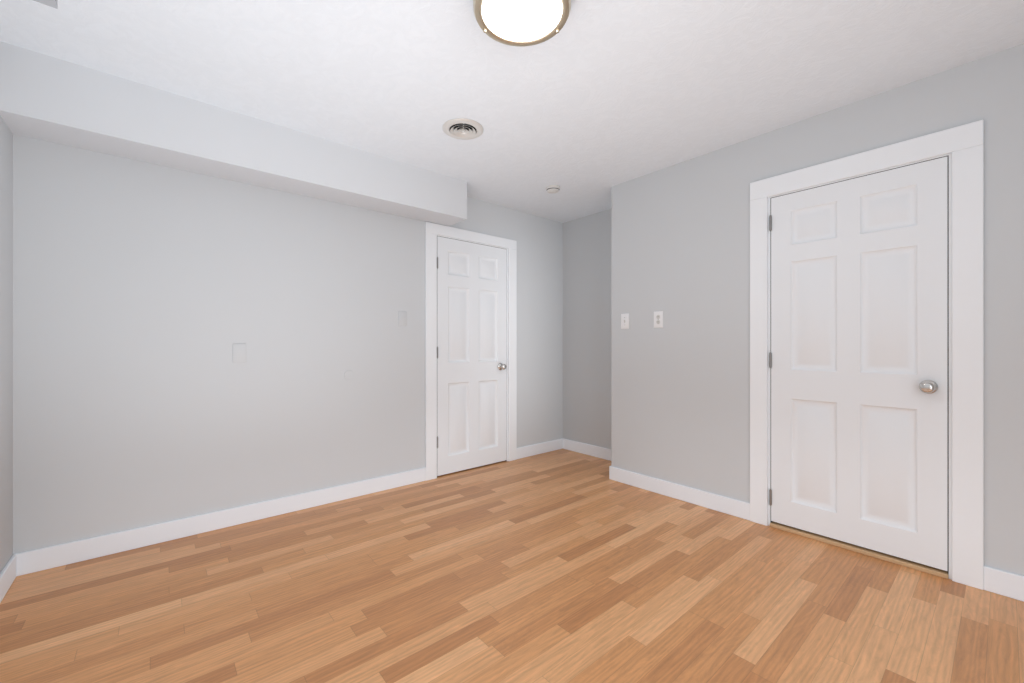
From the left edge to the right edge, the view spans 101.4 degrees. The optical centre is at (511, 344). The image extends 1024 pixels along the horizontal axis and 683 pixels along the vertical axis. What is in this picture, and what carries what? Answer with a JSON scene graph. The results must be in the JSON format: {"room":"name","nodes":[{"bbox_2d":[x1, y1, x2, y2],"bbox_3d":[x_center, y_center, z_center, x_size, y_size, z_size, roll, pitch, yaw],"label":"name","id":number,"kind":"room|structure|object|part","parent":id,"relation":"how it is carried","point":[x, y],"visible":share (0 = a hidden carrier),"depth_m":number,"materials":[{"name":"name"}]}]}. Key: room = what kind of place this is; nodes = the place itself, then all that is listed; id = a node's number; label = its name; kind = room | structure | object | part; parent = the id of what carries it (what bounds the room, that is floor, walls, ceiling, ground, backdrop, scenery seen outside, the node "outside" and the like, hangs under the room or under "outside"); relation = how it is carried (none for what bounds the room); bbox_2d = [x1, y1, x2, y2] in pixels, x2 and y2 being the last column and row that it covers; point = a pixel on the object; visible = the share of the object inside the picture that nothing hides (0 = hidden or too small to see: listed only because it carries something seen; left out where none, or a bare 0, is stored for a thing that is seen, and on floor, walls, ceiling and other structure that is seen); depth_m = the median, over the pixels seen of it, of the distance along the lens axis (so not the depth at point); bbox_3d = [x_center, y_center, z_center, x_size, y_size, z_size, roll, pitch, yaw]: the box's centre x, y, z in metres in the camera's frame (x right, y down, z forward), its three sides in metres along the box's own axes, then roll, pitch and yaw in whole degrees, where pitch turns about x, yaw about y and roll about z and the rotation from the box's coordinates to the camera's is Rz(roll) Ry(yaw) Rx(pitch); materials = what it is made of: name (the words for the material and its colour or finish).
{"room":"empty room","nodes":[
{"label":"empty room","id":0,"kind":"room"},
{"bbox_2d":[0,116,12,572],"bbox_3d":[-1.037,-0.100,0.311,0.120,2.450,4.420,0,0,-40],"label":"wall","id":1,"kind":"structure","parent":0,"point":[6,343],"depth_m":1.95,"materials":[{"name":"white paint"}]},
{"bbox_2d":[0,552,23,602],"bbox_3d":[-1.024,1.070,0.402,0.018,0.110,4.300,0,0,-40],"label":"baseboard","id":2,"kind":"structure","parent":1,"relation":"attached to","point":[14,568],"depth_m":1.96,"materials":[{"name":"white wood"}]},
{"bbox_2d":[13,134,562,553],"bbox_3d":[-0.977,-0.100,3.348,4.143,2.450,0.130,0,0,-40],"label":"wall","id":3,"kind":"structure","parent":0,"point":[146,296],"depth_m":2.54,"materials":[{"name":"white paint"}]},
{"bbox_2d":[24,467,425,574],"bbox_3d":[-1.554,1.070,2.760,2.203,0.110,0.018,0,0,-40],"label":"baseboard","id":4,"kind":"structure","parent":3,"relation":"attached to","point":[36,560],"depth_m":2.49,"materials":[{"name":"white wood"}]},
{"bbox_2d":[233,311,406,379],"bbox_3d":[-1.293,-0.005,2.991,1.173,0.525,0.005,0,0,-40],"label":"wall plates","id":5,"kind":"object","parent":3,"relation":"attached to","point":[239,352],"depth_m":2.65,"materials":[{"name":"white paint"}]},
{"bbox_2d":[425,222,516,480],"bbox_3d":[-0.376,0.052,3.840,0.992,2.145,0.138,0,0,-40],"label":"door frame","id":6,"kind":"structure","parent":3,"relation":"attached to","point":[433,231],"depth_m":3.57,"materials":[{"name":"white wood"}]},
{"bbox_2d":[437,236,505,475],"bbox_3d":[-0.336,0.096,3.786,0.768,2.035,0.102,0,0,-40],"label":"door","id":7,"kind":"structure","parent":3,"relation":"in","point":[471,355],"depth_m":3.77,"materials":[{"name":"white paint"}]},
{"bbox_2d":[517,438,563,458],"bbox_3d":[0.287,1.070,4.324,0.647,0.110,0.018,0,0,-40],"label":"baseboard","id":8,"kind":"structure","parent":3,"relation":"attached to","point":[530,450],"depth_m":4.32,"materials":[{"name":"white wood"}]},
{"bbox_2d":[0,449,1023,682],"bbox_3d":[0.457,1.175,1.659,4.143,0.100,4.540,0,0,-40],"label":"floor","id":9,"kind":"structure","parent":0,"point":[562,566],"depth_m":1.83,"materials":[{"name":"brown wood"}]},
{"bbox_2d":[0,0,1023,222],"bbox_3d":[0.457,-1.375,1.659,4.143,0.100,4.540,0,0,-40],"label":"ceiling","id":10,"kind":"structure","parent":0,"point":[589,105],"depth_m":2.00,"materials":[{"name":"paint"}]},
{"bbox_2d":[33,0,57,8],"bbox_3d":[-0.513,-1.175,0.018,0.300,0.300,3.054,0,0,-40],"label":"ceiling soffit","id":11,"kind":"structure","parent":10,"relation":"attached to","point":[52,3],"depth_m":1.26,"materials":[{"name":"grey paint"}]},
{"bbox_2d":[0,41,466,225],"bbox_3d":[-1.394,-1.174,2.724,2.460,0.302,0.280,0,0,-40],"label":"ceiling soffit","id":12,"kind":"structure","parent":10,"relation":"attached to","point":[43,97],"depth_m":2.30,"materials":[{"name":"white paint"}]},
{"bbox_2d":[442,118,483,139],"bbox_3d":[-0.300,-1.312,2.574,0.252,0.027,0.252,0,0,-40],"label":"ceiling vent","id":13,"kind":"object","parent":10,"relation":"in","point":[463,128],"visible":1,"depth_m":2.56,"materials":[{"name":"grey"}]},
{"bbox_2d":[473,0,570,46],"bbox_3d":[0.038,-1.264,1.585,0.368,0.121,0.368,0,0,-40],"label":"ceiling light","id":14,"kind":"object","parent":10,"relation":"attached to","point":[554,31],"depth_m":1.58,"materials":[{"name":"white glass"}]},
{"bbox_3d":[0.038,-1.232,1.585,0.304,0.055,0.304,0,0,-40],"label":"ceiling light shade","id":15,"kind":"part","parent":14,"relation":"part of","materials":[{"name":"white glass"}]},
{"bbox_2d":[546,185,559,192],"bbox_3d":[0.345,-1.305,3.528,0.120,0.040,0.120,0,0,-40],"label":"smoke detector","id":16,"kind":"object","parent":10,"relation":"attached to","point":[552,188],"visible":1,"depth_m":3.49,"materials":[{"name":"white plastic"}]},
{"bbox_2d":[563,209,610,448],"bbox_3d":[2.029,-0.100,2.916,0.120,2.450,4.420,0,0,-40],"label":"wall","id":17,"kind":"structure","parent":0,"point":[586,329],"depth_m":4.30,"materials":[{"name":"white paint"}]},
{"bbox_2d":[564,439,610,460],"bbox_3d":[0.864,1.070,4.181,0.018,0.110,0.983,0,0,-40],"label":"baseboard","id":18,"kind":"structure","parent":17,"relation":"attached to","point":[596,451],"depth_m":4.28,"materials":[{"name":"white wood"}]},
{"bbox_2d":[611,43,1023,575],"bbox_3d":[2.084,-0.100,2.397,0.467,2.450,3.317,0,0,-40],"label":"wall","id":19,"kind":"structure","parent":0,"point":[680,379],"depth_m":2.76,"materials":[{"name":"white paint"}]},
{"bbox_2d":[621,313,628,328],"bbox_3d":[0.913,-0.192,3.401,0.018,0.124,0.076,0,0,-40],"label":"switch plate","id":20,"kind":"object","parent":19,"relation":"attached to","point":[624,321],"visible":1,"depth_m":3.40,"materials":[{"name":"white plastic"}]},
{"bbox_2d":[654,311,662,327],"bbox_3d":[1.109,-0.192,3.178,0.008,0.124,0.076,0,0,-40],"label":"electrical outlet plate","id":21,"kind":"object","parent":19,"relation":"attached to","point":[658,319],"visible":1,"depth_m":3.17,"materials":[{"name":"white plastic"}]},
{"bbox_2d":[609,466,749,520],"bbox_3d":[1.173,1.070,3.099,0.014,0.110,1.094,0,0,-40],"label":"baseboard","id":22,"kind":"structure","parent":19,"relation":"attached to","point":[741,509],"depth_m":3.01,"materials":[{"name":"white wood"}]},
{"bbox_2d":[769,156,947,570],"bbox_3d":[1.838,0.091,2.302,0.102,2.000,0.768,0,0,-40],"label":"door","id":23,"kind":"structure","parent":19,"relation":"in","point":[858,359],"depth_m":2.26,"materials":[{"name":"white paint"}]},
{"bbox_2d":[750,120,983,589],"bbox_3d":[1.891,0.045,2.342,0.138,2.159,0.992,0,0,-40],"label":"door frame","id":24,"kind":"structure","parent":19,"relation":"attached to","point":[961,147],"depth_m":2.00,"materials":[{"name":"white wood"}]},
{"bbox_2d":[984,566,1023,601],"bbox_3d":[2.558,1.070,1.467,0.016,0.110,1.207,0,0,-40],"label":"baseboard","id":25,"kind":"structure","parent":19,"relation":"attached to","point":[1003,583],"depth_m":1.88,"materials":[{"name":"white wood"}]}
]}

